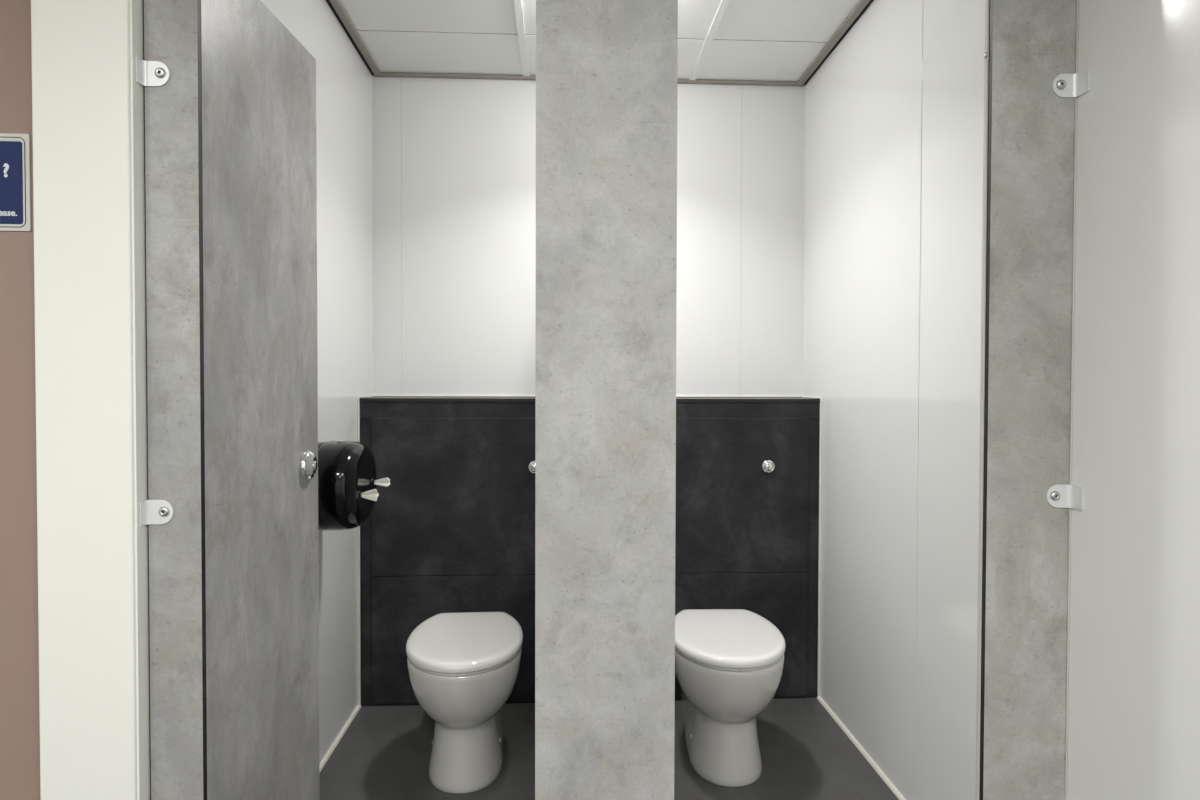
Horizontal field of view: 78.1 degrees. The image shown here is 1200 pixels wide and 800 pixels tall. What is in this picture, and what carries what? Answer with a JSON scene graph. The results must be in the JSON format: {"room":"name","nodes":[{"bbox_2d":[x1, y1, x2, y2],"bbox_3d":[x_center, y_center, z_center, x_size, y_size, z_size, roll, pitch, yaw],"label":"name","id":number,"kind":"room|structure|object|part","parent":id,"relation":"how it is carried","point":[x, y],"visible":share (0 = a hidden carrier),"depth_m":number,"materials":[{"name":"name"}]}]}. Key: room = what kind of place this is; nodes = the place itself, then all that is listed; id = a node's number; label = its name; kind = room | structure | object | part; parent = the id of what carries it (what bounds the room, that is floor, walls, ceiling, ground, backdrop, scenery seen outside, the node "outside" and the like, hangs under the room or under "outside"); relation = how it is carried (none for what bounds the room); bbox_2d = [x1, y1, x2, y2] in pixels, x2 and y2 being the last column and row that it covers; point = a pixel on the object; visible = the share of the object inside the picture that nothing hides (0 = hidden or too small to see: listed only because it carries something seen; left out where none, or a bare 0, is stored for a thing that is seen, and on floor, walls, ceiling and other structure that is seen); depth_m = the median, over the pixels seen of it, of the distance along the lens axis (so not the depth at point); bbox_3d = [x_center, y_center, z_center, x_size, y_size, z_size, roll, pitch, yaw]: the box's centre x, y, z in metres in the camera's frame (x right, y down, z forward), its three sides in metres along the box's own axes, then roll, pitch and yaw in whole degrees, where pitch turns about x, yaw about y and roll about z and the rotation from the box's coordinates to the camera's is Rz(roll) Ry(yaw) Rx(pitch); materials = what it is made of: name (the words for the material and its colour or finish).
{"room":"public restroom","nodes":[
{"label":"public restroom","id":0,"kind":"room"},
{"bbox_2d":[0,0,39,799],"bbox_3d":[-1.685,-0.107,1.367,1.368,2.552,0.100,0,1,-3],"label":"wall","id":1,"kind":"structure","parent":0,"point":[19,638],"depth_m":1.35,"materials":[{"name":"brown paint"}]},
{"bbox_2d":[0,133,30,230],"bbox_3d":[-1.163,-0.394,1.335,0.260,0.175,0.004,0,1,-3],"label":"wall sign","id":2,"kind":"object","parent":1,"relation":"attached to","point":[15,171],"visible":1,"depth_m":1.34,"materials":[{"name":"blue plastic"}]},
{"bbox_2d":[31,0,136,799],"bbox_3d":[-0.955,-0.119,2.136,0.166,2.552,1.658,0,1,-3],"label":"wall","id":3,"kind":"structure","parent":0,"point":[80,49],"depth_m":1.31,"materials":[{"name":"white"}]},
{"bbox_2d":[130,0,149,799],"bbox_3d":[-0.831,-0.104,1.335,0.004,2.552,0.034,0,1,-3],"label":"trim","id":4,"kind":"structure","parent":3,"relation":"attached to","point":[136,6],"depth_m":1.33,"materials":[{"name":"white metal"}]},
{"bbox_2d":[135,0,206,799],"bbox_3d":[-0.784,0.122,1.350,0.104,2.100,0.036,0,1,-3],"label":"pilaster","id":5,"kind":"object","parent":3,"relation":"attached to","point":[171,28],"depth_m":1.35,"materials":[{"name":"laminate"}]},
{"bbox_3d":[-0.806,-0.590,1.335,0.053,0.045,0.018,0,1,-24],"label":"panel bracket","id":6,"kind":"part","parent":5,"relation":"part of","materials":[{"name":"white metal"}]},
{"bbox_3d":[-0.808,0.205,1.350,0.053,0.045,0.018,0,1,-24],"label":"panel bracket","id":7,"kind":"part","parent":5,"relation":"part of","materials":[{"name":"white metal"}]},
{"bbox_2d":[201,0,319,799],"bbox_3d":[-0.739,0.151,1.627,0.064,2.008,0.515,0,1,3],"label":"door","id":8,"kind":"structure","parent":5,"relation":"attached to","point":[258,81],"depth_m":1.58,"materials":[{"name":"laminate"}]},
{"bbox_2d":[144,0,372,763],"bbox_3d":[-0.872,-0.120,2.160,0.004,2.552,1.618,0,1,-3],"label":"wall","id":9,"kind":"structure","parent":0,"point":[344,143],"depth_m":2.52,"materials":[{"name":"white"}]},
{"bbox_2d":[319,705,360,772],"bbox_3d":[-0.862,1.153,2.082,0.011,0.011,1.361,0,1,-3],"label":"baseboard","id":10,"kind":"structure","parent":9,"relation":"attached to","point":[332,748],"depth_m":2.50,"materials":[{"name":"white"}]},
{"bbox_2d":[318,440,376,530],"bbox_3d":[-0.779,0.250,2.189,0.184,0.264,0.304,0,1,-3],"label":"dispenser","id":11,"kind":"object","parent":9,"relation":"attached to","point":[346,469],"visible":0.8,"depth_m":2.08,"materials":[{"name":"black plastic"}]},
{"bbox_2d":[361,489,378,500],"bbox_3d":[-0.659,0.273,2.120,0.049,0.037,0.013,0,1,-12],"label":"sheet","id":12,"kind":"object","parent":11,"relation":"in","point":[373,494],"visible":1,"depth_m":2.12,"materials":[{"name":"white paper"}]},
{"bbox_2d":[374,478,389,486],"bbox_3d":[-0.667,0.252,2.268,0.048,0.029,0.011,0,1,-6],"label":"sheet","id":13,"kind":"object","parent":11,"relation":"in","point":[385,482],"visible":1,"depth_m":2.27,"materials":[{"name":"white paper"}]},
{"bbox_2d":[326,0,381,76],"bbox_3d":[-0.840,-1.274,2.135,0.024,0.010,1.618,0,1,-3],"label":"trim","id":14,"kind":"structure","parent":9,"relation":"attached to","point":[336,4],"depth_m":2.60,"materials":[{"name":"grey metal"}]},
{"bbox_2d":[357,398,360,704],"bbox_3d":[-0.896,0.565,2.749,0.008,1.148,0.011,0,1,-3],"label":"trim","id":15,"kind":"structure","parent":9,"relation":"attached to","point":[358,402],"depth_m":2.75,"materials":[{"name":"white"}]},
{"bbox_2d":[372,75,804,397],"bbox_3d":[-0.807,-0.136,3.023,3.486,2.552,0.100,0,1,-3],"label":"wall","id":16,"kind":"structure","parent":0,"point":[469,145],"depth_m":2.99,"materials":[{"name":"white"}]},
{"bbox_2d":[401,79,403,394],"bbox_3d":[-0.791,-0.646,2.963,0.007,1.270,0.002,0,1,-3],"label":"trim","id":17,"kind":"structure","parent":16,"relation":"attached to","point":[401,79],"depth_m":2.96,"materials":[{"name":"white"}]},
{"bbox_2d":[373,395,802,397],"bbox_3d":[-0.037,-0.015,3.009,1.746,0.008,0.008,0,1,-3],"label":"trim","id":18,"kind":"structure","parent":16,"relation":"attached to","point":[373,395],"depth_m":2.99,"materials":[{"name":"white metal"}]},
{"bbox_2d":[380,72,797,85],"bbox_3d":[-0.033,-1.288,2.974,1.672,0.010,0.022,0,1,-3],"label":"trim","id":19,"kind":"structure","parent":16,"relation":"attached to","point":[383,74],"depth_m":2.96,"materials":[{"name":"grey metal"}]},
{"bbox_2d":[739,86,742,395],"bbox_3d":[0.577,-0.644,3.030,0.006,1.270,0.002,0,1,-3],"label":"trim","id":20,"kind":"structure","parent":16,"relation":"attached to","point":[741,86],"depth_m":3.03,"materials":[{"name":"white"}]},
{"bbox_2d":[338,0,860,81],"bbox_3d":[-0.673,-1.253,0.300,3.260,0.014,5.288,0,1,-3],"label":"ceiling tiles","id":21,"kind":"structure","parent":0,"point":[754,40],"depth_m":2.61,"materials":[{"name":"white tile"}]},
{"bbox_2d":[513,0,529,76],"bbox_3d":[-0.164,-1.241,0.314,0.026,0.005,5.291,0,1,-3],"label":"trim","id":22,"kind":"structure","parent":21,"relation":"attached to","point":[517,3],"depth_m":2.61,"materials":[{"name":"white metal"}]},
{"bbox_2d":[689,0,729,79],"bbox_3d":[0.502,-1.240,0.347,0.026,0.005,5.291,0,1,-3],"label":"trim","id":23,"kind":"structure","parent":21,"relation":"attached to","point":[723,5],"depth_m":2.62,"materials":[{"name":"white metal"}]},
{"bbox_2d":[319,698,898,799],"bbox_3d":[-0.677,1.242,0.347,3.486,0.100,5.511,0,1,-3],"label":"floor","id":24,"kind":"structure","parent":0,"point":[384,753],"depth_m":2.37,"materials":[{"name":"grey plastic"}]},
{"bbox_2d":[359,397,534,705],"bbox_3d":[-0.484,0.568,2.876,0.826,1.152,0.250,0,1,-3],"label":"wall panel","id":25,"kind":"object","parent":24,"relation":"on","point":[452,530],"visible":0.57,"depth_m":2.76,"materials":[{"name":"laminate"}]},
{"bbox_3d":[-0.872,0.606,2.765,0.040,1.077,0.015,0,1,-3],"label":"post","id":26,"kind":"part","parent":25,"relation":"part of","materials":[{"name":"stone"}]},
{"bbox_3d":[-0.478,0.036,2.768,0.826,0.060,0.013,0,1,-3],"label":"rail","id":27,"kind":"part","parent":25,"relation":"part of","materials":[{"name":"laminate"}]},
{"bbox_3d":[-0.458,0.362,2.775,0.785,0.588,0.013,0,1,-3],"label":"panel","id":28,"kind":"part","parent":25,"relation":"part of","materials":[{"name":"laminate"}]},
{"bbox_3d":[-0.460,0.897,2.785,0.785,0.477,0.013,0,1,-3],"label":"panel","id":29,"kind":"part","parent":25,"relation":"part of","materials":[{"name":"stone"}]},
{"bbox_2d":[406,612,522,793],"bbox_3d":[-0.430,0.938,2.429,0.358,0.430,0.688,0,1,-5],"label":"toilet","id":30,"kind":"object","parent":24,"relation":"on","point":[463,667],"visible":1,"depth_m":2.19,"materials":[{"name":"grey ceramic"}]},
{"bbox_3d":[-0.420,0.764,2.308,0.346,0.021,0.438,0,1,-5],"label":"seat","id":31,"kind":"part","parent":30,"relation":"part of","materials":[{"name":"white plastic"}]},
{"bbox_3d":[-0.420,0.746,2.307,0.358,0.042,0.450,0,1,-5],"label":"lid","id":32,"kind":"part","parent":30,"relation":"part of","materials":[{"name":"white plastic"}]},
{"bbox_2d":[535,0,677,799],"bbox_3d":[0.011,0.123,1.400,0.265,2.100,0.013,0,1,-3],"label":"pilaster","id":33,"kind":"object","parent":24,"relation":"on","point":[607,70],"visible":1,"depth_m":1.39,"materials":[{"name":"laminate"}]},
{"bbox_2d":[675,609,785,786],"bbox_3d":[0.399,0.939,2.470,0.358,0.430,0.688,0,1,-1],"label":"toilet","id":34,"kind":"object","parent":24,"relation":"on","point":[729,663],"visible":0.94,"depth_m":2.23,"materials":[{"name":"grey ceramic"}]},
{"bbox_3d":[0.401,0.766,2.348,0.346,0.021,0.438,0,1,-1],"label":"seat","id":35,"kind":"part","parent":34,"relation":"part of","materials":[{"name":"white plastic"}]},
{"bbox_3d":[0.401,0.747,2.348,0.358,0.042,0.450,0,1,-1],"label":"lid","id":36,"kind":"part","parent":34,"relation":"part of","materials":[{"name":"white plastic"}]},
{"bbox_2d":[675,398,819,699],"bbox_3d":[0.388,0.569,2.919,0.890,1.152,0.250,0,1,-3],"label":"wall panel","id":37,"kind":"object","parent":24,"relation":"on","point":[747,469],"visible":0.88,"depth_m":2.82,"materials":[{"name":"stone"}]},
{"bbox_3d":[0.371,0.898,2.826,0.849,0.477,0.013,0,1,-3],"label":"panel","id":38,"kind":"part","parent":37,"relation":"part of","materials":[{"name":"stone"}]},
{"bbox_3d":[0.373,0.363,2.816,0.849,0.588,0.013,0,1,-3],"label":"panel","id":39,"kind":"part","parent":37,"relation":"part of","materials":[{"name":"stone"}]},
{"bbox_3d":[0.394,0.038,2.811,0.890,0.060,0.013,0,1,-3],"label":"rail","id":40,"kind":"part","parent":37,"relation":"part of","materials":[{"name":"laminate"}]},
{"bbox_3d":[0.817,0.609,2.849,0.040,1.077,0.015,0,1,-3],"label":"post","id":41,"kind":"part","parent":37,"relation":"part of","materials":[{"name":"laminate"}]},
{"bbox_2d":[802,0,1199,799],"bbox_3d":[1.017,-0.081,0.405,0.100,2.552,5.311,0,1,-3],"label":"wall","id":42,"kind":"structure","parent":0,"point":[1134,690],"depth_m":1.83,"materials":[{"name":"white paint"}]},
{"bbox_2d":[817,398,821,696],"bbox_3d":[0.842,0.568,2.835,0.008,1.148,0.011,0,1,-3],"label":"trim","id":43,"kind":"structure","parent":42,"relation":"attached to","point":[820,435],"depth_m":2.83,"materials":[{"name":"white"}]},
{"bbox_2d":[797,0,873,85],"bbox_3d":[0.945,-1.236,0.377,0.024,0.010,5.307,0,1,-3],"label":"trim","id":44,"kind":"structure","parent":42,"relation":"attached to","point":[861,5],"depth_m":2.62,"materials":[{"name":"grey metal"}]},
{"bbox_2d":[817,696,905,799],"bbox_3d":[0.873,1.155,2.168,0.011,0.011,1.361,0,1,-3],"label":"baseboard","id":45,"kind":"structure","parent":42,"relation":"attached to","point":[859,747],"depth_m":2.42,"materials":[{"name":"white"}]},
{"bbox_2d":[912,0,922,799],"bbox_3d":[0.885,-0.063,2.059,0.001,2.452,0.012,0,1,-3],"label":"trim","id":46,"kind":"structure","parent":42,"relation":"attached to","point":[921,31],"depth_m":2.06,"materials":[{"name":"white"}]},
{"bbox_2d":[975,0,1089,799],"bbox_3d":[0.837,0.125,1.429,0.187,2.100,0.062,0,1,-3],"label":"pilaster","id":47,"kind":"object","parent":42,"relation":"attached to","point":[1029,137],"depth_m":1.43,"materials":[{"name":"laminate"}]},
{"bbox_3d":[0.898,0.187,1.430,0.060,0.045,0.026,1,1,33],"label":"panel bracket","id":48,"kind":"part","parent":47,"relation":"part of","materials":[{"name":"white metal"}]},
{"bbox_3d":[0.900,-0.604,1.415,0.060,0.045,0.026,1,1,33],"label":"panel bracket","id":49,"kind":"part","parent":47,"relation":"part of","materials":[{"name":"white metal"}]},
{"bbox_2d":[1065,0,1078,799],"bbox_3d":[0.914,0.125,1.437,0.003,2.100,0.003,0,1,-3],"label":"trim","id":50,"kind":"structure","parent":42,"relation":"attached to","point":[1077,12],"depth_m":1.43,"materials":[{"name":"grey metal"}]}
]}

